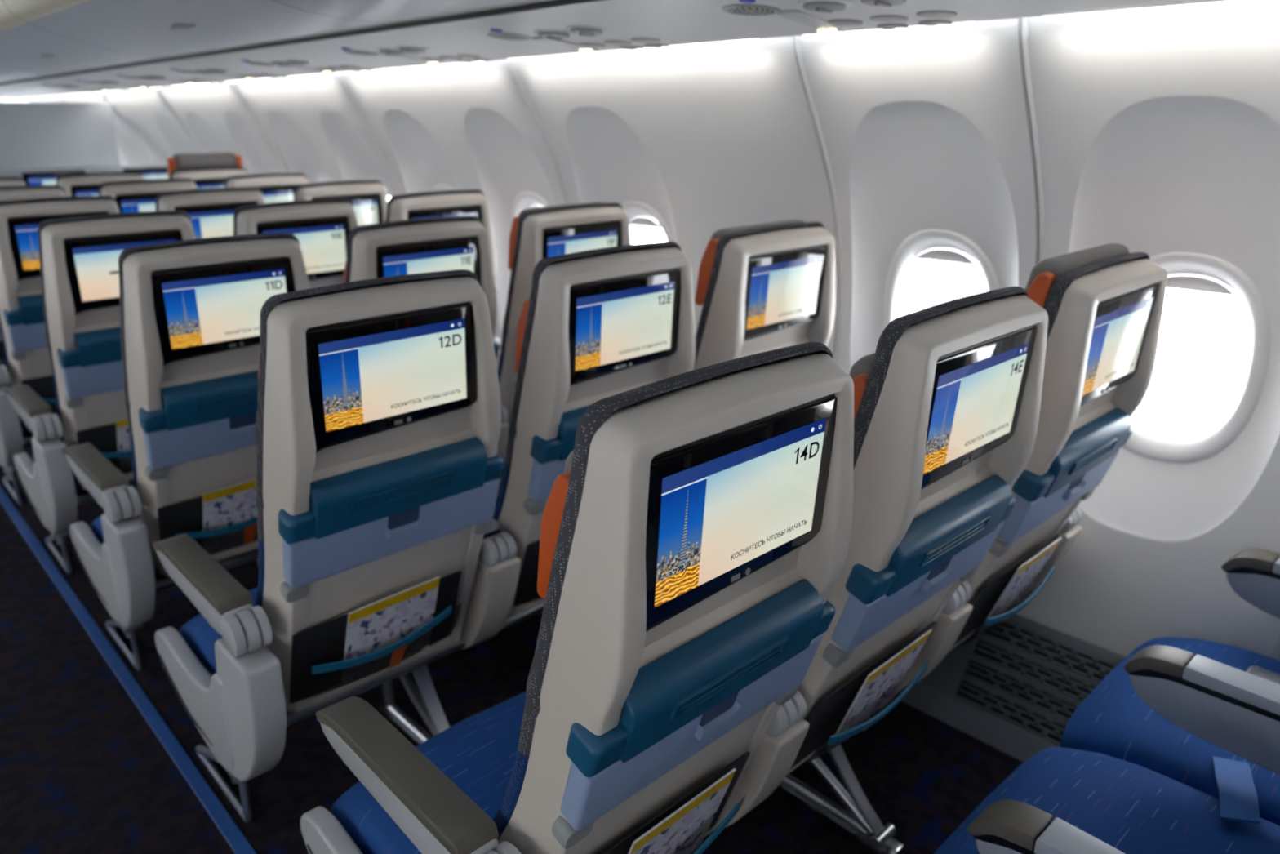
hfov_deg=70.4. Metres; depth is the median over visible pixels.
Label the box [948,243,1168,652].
seat
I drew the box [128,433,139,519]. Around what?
cushion
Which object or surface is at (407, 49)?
air vent
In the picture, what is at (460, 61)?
light
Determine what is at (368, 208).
monitor
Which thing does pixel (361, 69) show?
light
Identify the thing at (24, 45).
bin
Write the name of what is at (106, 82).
air vent
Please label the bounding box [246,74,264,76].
light
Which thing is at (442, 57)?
light
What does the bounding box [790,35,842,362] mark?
trim
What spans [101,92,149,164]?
trim
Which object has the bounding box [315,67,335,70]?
light
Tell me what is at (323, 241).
monitor
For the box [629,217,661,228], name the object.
shade
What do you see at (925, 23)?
light
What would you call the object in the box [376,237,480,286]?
monitor
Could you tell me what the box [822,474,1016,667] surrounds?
tray
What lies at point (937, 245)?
window
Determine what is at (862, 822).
seat leg
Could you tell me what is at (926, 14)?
light
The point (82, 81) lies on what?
speaker grille
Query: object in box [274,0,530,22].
bin
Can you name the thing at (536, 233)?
seat
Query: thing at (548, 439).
tray
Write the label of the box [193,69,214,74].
air vent
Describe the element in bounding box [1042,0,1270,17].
light strip
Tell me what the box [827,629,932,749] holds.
card
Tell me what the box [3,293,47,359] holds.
tray
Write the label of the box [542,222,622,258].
monitor
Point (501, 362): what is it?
cushion
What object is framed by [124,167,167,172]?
monitor
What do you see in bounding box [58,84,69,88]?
air vent
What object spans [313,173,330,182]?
window
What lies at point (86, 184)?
seat
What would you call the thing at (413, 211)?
monitor
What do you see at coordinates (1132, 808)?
seat cushion
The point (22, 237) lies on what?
monitor
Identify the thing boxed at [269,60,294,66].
air vent
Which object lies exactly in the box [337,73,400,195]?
trim
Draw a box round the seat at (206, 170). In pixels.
[167,151,247,189]
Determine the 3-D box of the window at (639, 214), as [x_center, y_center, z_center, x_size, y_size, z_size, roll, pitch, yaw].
[0.022,-0.509,2.936,0.100,0.434,0.312,-17,25,-40]
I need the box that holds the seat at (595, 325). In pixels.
[492,241,695,615]
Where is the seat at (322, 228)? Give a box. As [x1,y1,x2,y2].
[233,199,358,288]
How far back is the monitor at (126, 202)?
3.61 m
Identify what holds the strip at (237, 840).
on the floor
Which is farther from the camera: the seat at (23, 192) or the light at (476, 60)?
the seat at (23, 192)
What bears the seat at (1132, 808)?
on the frame
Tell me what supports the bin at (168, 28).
hanging from the ceiling
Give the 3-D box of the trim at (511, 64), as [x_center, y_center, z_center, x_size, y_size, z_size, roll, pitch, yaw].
[-0.302,-0.558,3.005,0.250,1.258,0.028,-17,25,-40]
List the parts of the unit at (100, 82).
sign plate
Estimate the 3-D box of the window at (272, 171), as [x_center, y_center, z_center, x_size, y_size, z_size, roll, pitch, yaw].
[-1.897,-1.165,4.881,0.100,0.434,0.312,-17,25,-40]
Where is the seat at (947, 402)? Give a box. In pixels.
[786,286,1048,774]
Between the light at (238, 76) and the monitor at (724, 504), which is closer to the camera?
the monitor at (724, 504)
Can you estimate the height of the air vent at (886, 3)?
0.018 m
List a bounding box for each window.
[118,155,124,165]
[140,157,146,164]
[268,168,279,173]
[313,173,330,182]
[369,177,392,198]
[433,184,454,191]
[511,191,549,224]
[621,201,673,244]
[882,229,999,331]
[1123,252,1271,463]
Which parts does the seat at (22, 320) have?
monitor frame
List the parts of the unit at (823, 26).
sign plate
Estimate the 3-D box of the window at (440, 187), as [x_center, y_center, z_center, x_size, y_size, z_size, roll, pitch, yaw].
[-0.750,-0.773,3.718,0.100,0.434,0.312,-17,25,-40]
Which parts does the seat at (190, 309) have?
post trim, armrest, monitor frame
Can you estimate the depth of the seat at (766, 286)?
1.99 m
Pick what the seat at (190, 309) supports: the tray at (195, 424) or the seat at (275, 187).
the tray at (195, 424)
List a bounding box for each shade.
[385,189,391,196]
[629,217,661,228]
[915,248,977,265]
[1166,275,1238,296]
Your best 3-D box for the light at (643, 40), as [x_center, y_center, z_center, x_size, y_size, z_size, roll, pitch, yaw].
[0.012,-0.887,2.082,0.068,0.009,0.068,-17,25,-40]
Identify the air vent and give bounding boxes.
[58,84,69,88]
[63,84,83,88]
[93,80,108,84]
[99,80,120,84]
[137,75,157,79]
[145,75,168,79]
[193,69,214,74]
[204,67,230,73]
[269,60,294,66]
[283,58,312,65]
[374,48,405,56]
[395,45,430,53]
[533,29,574,39]
[565,26,608,36]
[796,0,852,13]
[857,0,911,7]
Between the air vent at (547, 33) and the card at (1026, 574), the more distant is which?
the air vent at (547, 33)
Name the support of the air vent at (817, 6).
attached to the unit at (823, 26)
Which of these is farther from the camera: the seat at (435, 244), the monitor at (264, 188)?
the monitor at (264, 188)
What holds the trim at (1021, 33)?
attached to the wall at (1158, 130)
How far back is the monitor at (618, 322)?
1.71 m
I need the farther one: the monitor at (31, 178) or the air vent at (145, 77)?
the monitor at (31, 178)
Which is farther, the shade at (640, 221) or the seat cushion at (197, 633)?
the shade at (640, 221)
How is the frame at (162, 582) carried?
on the floor
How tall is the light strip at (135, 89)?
0.005 m
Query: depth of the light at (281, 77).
3.69 m
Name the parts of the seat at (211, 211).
monitor frame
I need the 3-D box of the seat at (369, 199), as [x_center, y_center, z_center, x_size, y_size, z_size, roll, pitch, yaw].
[-1.300,-0.618,3.830,0.558,0.842,0.642,-17,25,-40]
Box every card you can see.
[115,417,132,471]
[202,479,257,553]
[341,576,439,684]
[627,768,736,853]
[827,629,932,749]
[976,537,1062,635]
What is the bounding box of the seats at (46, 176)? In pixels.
[0,164,168,185]
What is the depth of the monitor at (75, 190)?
4.08 m
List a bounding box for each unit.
[42,84,129,91]
[75,80,171,88]
[116,75,222,84]
[170,67,288,79]
[241,58,374,73]
[341,45,493,65]
[487,26,669,53]
[721,0,956,33]
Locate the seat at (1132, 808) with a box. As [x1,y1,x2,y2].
[933,644,1279,853]
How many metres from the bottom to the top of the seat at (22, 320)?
0.907 m
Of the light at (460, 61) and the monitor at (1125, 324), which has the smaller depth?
the monitor at (1125, 324)
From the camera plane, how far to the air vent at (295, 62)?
2.94 m
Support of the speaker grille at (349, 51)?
attached to the unit at (398, 53)
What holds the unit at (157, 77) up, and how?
attached to the panel
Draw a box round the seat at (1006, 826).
[967,799,1125,853]
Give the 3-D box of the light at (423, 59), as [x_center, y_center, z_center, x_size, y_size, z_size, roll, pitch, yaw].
[-0.619,-1.103,2.723,0.068,0.009,0.068,-17,25,-40]
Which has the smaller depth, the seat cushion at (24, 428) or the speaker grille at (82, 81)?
the seat cushion at (24, 428)
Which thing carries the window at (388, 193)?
in the wall at (1158, 130)
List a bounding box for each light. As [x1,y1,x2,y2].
[191,79,208,81]
[237,75,255,77]
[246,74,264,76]
[255,73,273,75]
[264,76,279,79]
[272,75,288,78]
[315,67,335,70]
[327,66,347,69]
[339,65,359,68]
[345,69,363,72]
[357,68,374,71]
[422,57,444,61]
[439,56,462,59]
[456,54,480,57]
[457,60,477,63]
[473,58,493,62]
[577,42,605,48]
[603,40,631,45]
[619,46,643,50]
[630,37,660,43]
[644,44,669,48]
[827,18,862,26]
[869,14,908,22]
[876,23,908,30]
[915,10,956,18]
[918,20,952,26]
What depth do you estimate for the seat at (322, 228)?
2.71 m
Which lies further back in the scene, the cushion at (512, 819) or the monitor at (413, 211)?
the monitor at (413, 211)
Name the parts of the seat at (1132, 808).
armrest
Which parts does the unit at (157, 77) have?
sign plate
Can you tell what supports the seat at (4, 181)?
on the frame
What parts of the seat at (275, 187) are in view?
monitor frame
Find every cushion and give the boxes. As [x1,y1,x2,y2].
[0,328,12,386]
[18,415,32,433]
[52,371,64,443]
[90,515,158,573]
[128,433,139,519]
[179,586,257,674]
[255,538,264,607]
[331,691,525,853]
[492,462,511,521]
[493,746,529,839]
[497,354,504,384]
[933,746,1279,853]
[1060,636,1279,826]
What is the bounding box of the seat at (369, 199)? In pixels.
[293,180,387,226]
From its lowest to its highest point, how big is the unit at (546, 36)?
0.034 m
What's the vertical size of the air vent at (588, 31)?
0.018 m
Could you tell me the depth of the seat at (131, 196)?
3.62 m
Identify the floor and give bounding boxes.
[0,444,1023,853]
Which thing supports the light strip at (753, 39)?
attached to the panel
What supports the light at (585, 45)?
on the unit at (546, 36)
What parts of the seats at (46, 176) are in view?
monitor frame, monitor frame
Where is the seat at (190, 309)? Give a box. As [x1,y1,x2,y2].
[62,232,310,627]
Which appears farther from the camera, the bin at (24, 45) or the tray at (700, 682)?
the bin at (24, 45)
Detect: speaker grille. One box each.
[81,80,99,84]
[122,75,142,79]
[175,70,201,73]
[245,62,277,66]
[342,49,380,55]
[487,32,532,40]
[721,4,780,15]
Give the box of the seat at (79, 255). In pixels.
[4,210,195,533]
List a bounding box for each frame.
[2,432,61,505]
[45,480,133,573]
[105,469,503,670]
[195,603,544,822]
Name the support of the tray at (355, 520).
on the seat at (380, 467)
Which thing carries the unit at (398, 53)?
attached to the panel
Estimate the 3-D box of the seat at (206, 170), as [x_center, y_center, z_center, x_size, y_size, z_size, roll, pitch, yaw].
[-2.267,-0.981,4.798,0.558,0.912,0.642,-17,25,-40]
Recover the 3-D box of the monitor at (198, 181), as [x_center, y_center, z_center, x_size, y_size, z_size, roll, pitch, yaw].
[-2.093,-1.126,4.479,0.288,0.184,0.019,-17,25,-40]
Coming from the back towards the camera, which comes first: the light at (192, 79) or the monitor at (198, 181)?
the monitor at (198, 181)
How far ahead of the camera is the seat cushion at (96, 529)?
2.31 m
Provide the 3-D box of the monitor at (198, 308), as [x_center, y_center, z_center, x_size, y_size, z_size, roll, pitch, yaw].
[-0.861,-0.246,1.903,0.288,0.184,0.019,-17,25,-40]
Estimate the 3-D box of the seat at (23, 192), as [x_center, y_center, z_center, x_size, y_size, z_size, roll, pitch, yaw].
[-2.502,-0.528,3.696,0.607,0.907,0.642,-17,25,-40]
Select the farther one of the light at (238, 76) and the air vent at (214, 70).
the light at (238, 76)
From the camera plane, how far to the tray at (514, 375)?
2.56 m
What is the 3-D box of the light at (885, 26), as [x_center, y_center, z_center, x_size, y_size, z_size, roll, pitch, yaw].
[0.481,-0.763,1.727,0.060,0.009,0.060,-17,25,-40]
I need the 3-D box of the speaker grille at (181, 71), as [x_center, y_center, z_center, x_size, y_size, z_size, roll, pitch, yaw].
[-1.810,-1.429,3.648,0.104,0.013,0.104,-17,25,-40]
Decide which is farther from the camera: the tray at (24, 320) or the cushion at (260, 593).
the tray at (24, 320)
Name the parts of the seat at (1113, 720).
armrest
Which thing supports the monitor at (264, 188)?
on the seat at (275, 187)
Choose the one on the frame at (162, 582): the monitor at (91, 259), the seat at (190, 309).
the seat at (190, 309)
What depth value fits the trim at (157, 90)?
5.17 m
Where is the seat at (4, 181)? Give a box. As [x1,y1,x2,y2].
[0,177,26,186]
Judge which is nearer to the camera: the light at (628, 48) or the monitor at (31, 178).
the light at (628, 48)
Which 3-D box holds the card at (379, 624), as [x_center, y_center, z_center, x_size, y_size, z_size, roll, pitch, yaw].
[-0.450,0.367,1.637,0.180,0.175,0.065,-17,25,-40]
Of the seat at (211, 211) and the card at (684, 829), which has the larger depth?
the seat at (211, 211)
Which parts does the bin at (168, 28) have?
bin door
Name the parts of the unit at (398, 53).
sign plate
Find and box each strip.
[0,486,257,853]
[54,93,92,96]
[95,88,143,93]
[150,83,216,88]
[226,74,321,82]
[333,62,484,74]
[507,39,758,60]
[803,22,974,36]
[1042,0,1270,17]
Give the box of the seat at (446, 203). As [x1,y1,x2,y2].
[384,189,501,371]
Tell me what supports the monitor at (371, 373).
on the seat at (380, 467)
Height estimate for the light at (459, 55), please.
0.009 m
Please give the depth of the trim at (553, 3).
2.19 m
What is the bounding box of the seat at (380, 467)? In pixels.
[152,269,520,781]
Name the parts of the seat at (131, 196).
monitor frame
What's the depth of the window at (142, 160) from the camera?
6.40 m
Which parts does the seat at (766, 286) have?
monitor frame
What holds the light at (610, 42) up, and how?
attached to the unit at (546, 36)
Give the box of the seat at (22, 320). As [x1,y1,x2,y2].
[0,195,119,467]
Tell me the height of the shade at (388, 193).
0.028 m
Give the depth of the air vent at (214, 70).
3.45 m
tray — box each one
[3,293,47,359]
[57,326,123,408]
[138,370,258,480]
[278,436,503,602]
[493,341,498,359]
[512,373,517,387]
[523,404,591,515]
[551,578,835,848]
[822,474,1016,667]
[988,407,1132,557]
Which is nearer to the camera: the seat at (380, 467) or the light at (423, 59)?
the seat at (380, 467)
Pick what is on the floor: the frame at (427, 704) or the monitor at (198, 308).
the frame at (427, 704)
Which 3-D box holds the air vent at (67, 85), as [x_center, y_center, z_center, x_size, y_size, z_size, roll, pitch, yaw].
[-3.126,-1.881,5.004,0.092,0.018,0.092,-17,25,-40]
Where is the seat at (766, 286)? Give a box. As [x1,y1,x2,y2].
[693,219,835,370]
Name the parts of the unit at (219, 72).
sign plate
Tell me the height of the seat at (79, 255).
0.907 m
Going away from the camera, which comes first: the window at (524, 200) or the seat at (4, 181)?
the window at (524, 200)
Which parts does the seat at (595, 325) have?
monitor frame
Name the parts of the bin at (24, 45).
bin door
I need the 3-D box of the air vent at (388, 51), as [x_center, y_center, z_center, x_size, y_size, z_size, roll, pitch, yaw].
[-0.694,-1.049,2.540,0.092,0.018,0.092,-17,25,-40]
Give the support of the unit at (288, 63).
attached to the panel
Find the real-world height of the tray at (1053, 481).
0.207 m
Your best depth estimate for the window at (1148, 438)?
1.78 m
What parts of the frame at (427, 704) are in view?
leg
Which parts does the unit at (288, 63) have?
sign plate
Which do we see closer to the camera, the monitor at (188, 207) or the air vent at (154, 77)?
the monitor at (188, 207)
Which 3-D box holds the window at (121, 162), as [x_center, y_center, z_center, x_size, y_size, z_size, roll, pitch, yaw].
[-3.823,-1.824,6.832,0.100,0.434,0.312,-17,25,-40]
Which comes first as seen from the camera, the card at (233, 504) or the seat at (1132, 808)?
the seat at (1132, 808)
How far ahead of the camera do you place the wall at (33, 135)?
5.67 m
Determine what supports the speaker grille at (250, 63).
attached to the unit at (288, 63)
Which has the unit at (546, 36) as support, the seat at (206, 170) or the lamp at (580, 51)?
the lamp at (580, 51)
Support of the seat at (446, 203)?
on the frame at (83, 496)
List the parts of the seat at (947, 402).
monitor frame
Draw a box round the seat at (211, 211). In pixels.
[155,186,265,239]
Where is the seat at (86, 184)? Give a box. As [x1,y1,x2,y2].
[56,172,144,196]
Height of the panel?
0.096 m
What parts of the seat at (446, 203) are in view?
monitor frame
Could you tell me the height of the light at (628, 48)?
0.009 m
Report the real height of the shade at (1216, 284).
0.028 m
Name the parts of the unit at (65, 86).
sign plate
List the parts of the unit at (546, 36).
sign plate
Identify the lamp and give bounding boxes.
[579,49,592,53]
[817,28,836,33]
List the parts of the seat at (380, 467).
post trim, armrest, monitor frame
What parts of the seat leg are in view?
leg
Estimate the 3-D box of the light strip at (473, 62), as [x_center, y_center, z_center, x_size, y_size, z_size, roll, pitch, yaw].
[-0.814,-1.223,3.091,0.012,0.005,1.000,-17,25,-40]
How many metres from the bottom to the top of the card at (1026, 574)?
0.175 m
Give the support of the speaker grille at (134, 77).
attached to the unit at (157, 77)
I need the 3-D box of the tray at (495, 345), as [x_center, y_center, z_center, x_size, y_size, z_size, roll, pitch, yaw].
[-0.537,-0.128,2.322,0.396,0.207,0.093,-17,25,-40]
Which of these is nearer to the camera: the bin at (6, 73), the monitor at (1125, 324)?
the monitor at (1125, 324)
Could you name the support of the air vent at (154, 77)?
attached to the unit at (157, 77)
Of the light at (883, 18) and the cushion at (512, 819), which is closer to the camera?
the cushion at (512, 819)
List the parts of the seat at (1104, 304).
monitor frame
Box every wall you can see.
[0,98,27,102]
[0,102,119,170]
[27,0,1279,742]
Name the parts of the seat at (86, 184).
monitor frame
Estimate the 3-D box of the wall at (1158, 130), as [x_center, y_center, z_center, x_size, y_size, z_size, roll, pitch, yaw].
[-0.817,-0.635,3.597,0.293,1.490,12.100,-17,25,-40]
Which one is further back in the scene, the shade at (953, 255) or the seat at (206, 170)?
the seat at (206, 170)
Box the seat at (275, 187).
[224,173,308,203]
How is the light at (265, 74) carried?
attached to the unit at (219, 72)
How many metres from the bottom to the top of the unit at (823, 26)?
0.034 m
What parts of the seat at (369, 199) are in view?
monitor frame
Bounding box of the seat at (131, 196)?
[98,178,196,213]
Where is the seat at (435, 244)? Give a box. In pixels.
[342,215,509,462]
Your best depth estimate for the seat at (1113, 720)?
1.51 m
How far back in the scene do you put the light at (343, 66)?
3.09 m
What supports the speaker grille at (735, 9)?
attached to the unit at (823, 26)
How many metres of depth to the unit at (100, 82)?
4.63 m
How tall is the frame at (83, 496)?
0.273 m
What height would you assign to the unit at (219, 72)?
0.034 m
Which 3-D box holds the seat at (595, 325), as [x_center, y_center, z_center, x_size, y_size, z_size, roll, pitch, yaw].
[-0.201,-0.013,2.052,0.558,0.842,0.642,-17,25,-40]
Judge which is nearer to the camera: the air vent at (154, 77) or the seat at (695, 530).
the seat at (695, 530)
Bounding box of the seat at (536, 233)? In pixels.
[497,201,631,469]
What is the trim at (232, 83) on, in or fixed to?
attached to the wall at (1158, 130)
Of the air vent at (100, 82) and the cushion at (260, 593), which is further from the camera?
the air vent at (100, 82)
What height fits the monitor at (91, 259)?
0.184 m
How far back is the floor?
1.97 m
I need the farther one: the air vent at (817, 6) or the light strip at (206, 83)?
the light strip at (206, 83)
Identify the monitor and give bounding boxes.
[6,213,108,279]
[22,171,84,185]
[63,231,183,312]
[70,185,100,196]
[115,193,159,213]
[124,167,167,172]
[151,258,295,364]
[174,202,257,213]
[193,178,225,185]
[256,217,350,279]
[258,185,297,192]
[305,304,476,450]
[311,194,382,222]
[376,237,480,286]
[407,205,482,222]
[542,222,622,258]
[568,270,680,384]
[645,396,837,631]
[743,245,827,339]
[921,326,1037,487]
[1080,284,1159,406]
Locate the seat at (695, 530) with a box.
[300,342,853,853]
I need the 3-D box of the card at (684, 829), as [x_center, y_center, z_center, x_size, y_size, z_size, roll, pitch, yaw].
[0.036,0.531,1.149,0.180,0.175,0.065,-17,25,-40]
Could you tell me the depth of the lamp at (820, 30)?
1.77 m
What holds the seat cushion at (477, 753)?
on the seat at (695, 530)
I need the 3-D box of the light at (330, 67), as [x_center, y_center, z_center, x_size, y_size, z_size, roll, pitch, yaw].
[-1.056,-1.253,3.166,0.068,0.009,0.068,-17,25,-40]
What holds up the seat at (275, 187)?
on the frame
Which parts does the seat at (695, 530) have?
post trim, armrest, monitor frame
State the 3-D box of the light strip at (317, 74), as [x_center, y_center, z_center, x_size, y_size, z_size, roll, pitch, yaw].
[-1.582,-1.486,3.870,0.012,0.005,0.990,-17,25,-40]
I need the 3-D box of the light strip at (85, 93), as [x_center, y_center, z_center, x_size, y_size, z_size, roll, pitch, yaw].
[-3.890,-2.275,6.210,0.012,0.005,0.990,-17,25,-40]
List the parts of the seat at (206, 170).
monitor frame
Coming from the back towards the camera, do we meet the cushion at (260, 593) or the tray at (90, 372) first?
the tray at (90, 372)
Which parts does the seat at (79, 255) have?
armrest, post trim, monitor frame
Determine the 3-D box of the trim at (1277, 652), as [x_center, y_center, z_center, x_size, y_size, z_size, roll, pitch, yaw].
[1.173,-0.053,1.510,0.250,1.258,0.028,-17,25,-40]
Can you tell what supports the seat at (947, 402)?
on the seat leg
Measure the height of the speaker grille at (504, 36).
0.013 m
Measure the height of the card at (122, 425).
0.175 m
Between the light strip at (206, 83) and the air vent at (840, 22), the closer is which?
the air vent at (840, 22)
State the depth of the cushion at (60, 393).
2.46 m
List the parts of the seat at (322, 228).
monitor frame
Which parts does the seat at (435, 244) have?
monitor frame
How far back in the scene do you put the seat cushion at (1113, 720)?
1.48 m
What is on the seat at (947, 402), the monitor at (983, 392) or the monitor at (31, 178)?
the monitor at (983, 392)
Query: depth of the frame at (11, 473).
3.21 m
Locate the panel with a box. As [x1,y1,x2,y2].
[0,0,1239,99]
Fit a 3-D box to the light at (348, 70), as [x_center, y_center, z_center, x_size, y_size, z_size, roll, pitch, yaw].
[-1.025,-1.278,3.253,0.060,0.009,0.060,-17,25,-40]
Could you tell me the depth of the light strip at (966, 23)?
1.79 m
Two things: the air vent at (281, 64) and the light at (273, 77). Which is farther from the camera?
the light at (273, 77)
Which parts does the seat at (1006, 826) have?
armrest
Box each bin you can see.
[0,0,168,72]
[0,64,61,81]
[3,0,381,56]
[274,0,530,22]
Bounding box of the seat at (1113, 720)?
[1060,548,1279,826]
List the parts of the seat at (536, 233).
monitor frame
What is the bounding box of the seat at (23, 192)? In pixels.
[0,185,66,386]
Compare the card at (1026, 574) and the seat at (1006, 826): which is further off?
the card at (1026, 574)
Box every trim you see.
[0,0,606,84]
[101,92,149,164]
[155,88,200,152]
[231,82,286,173]
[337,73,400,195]
[507,60,569,204]
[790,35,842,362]
[1013,17,1044,269]
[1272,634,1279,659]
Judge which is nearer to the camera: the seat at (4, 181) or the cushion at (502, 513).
the cushion at (502, 513)

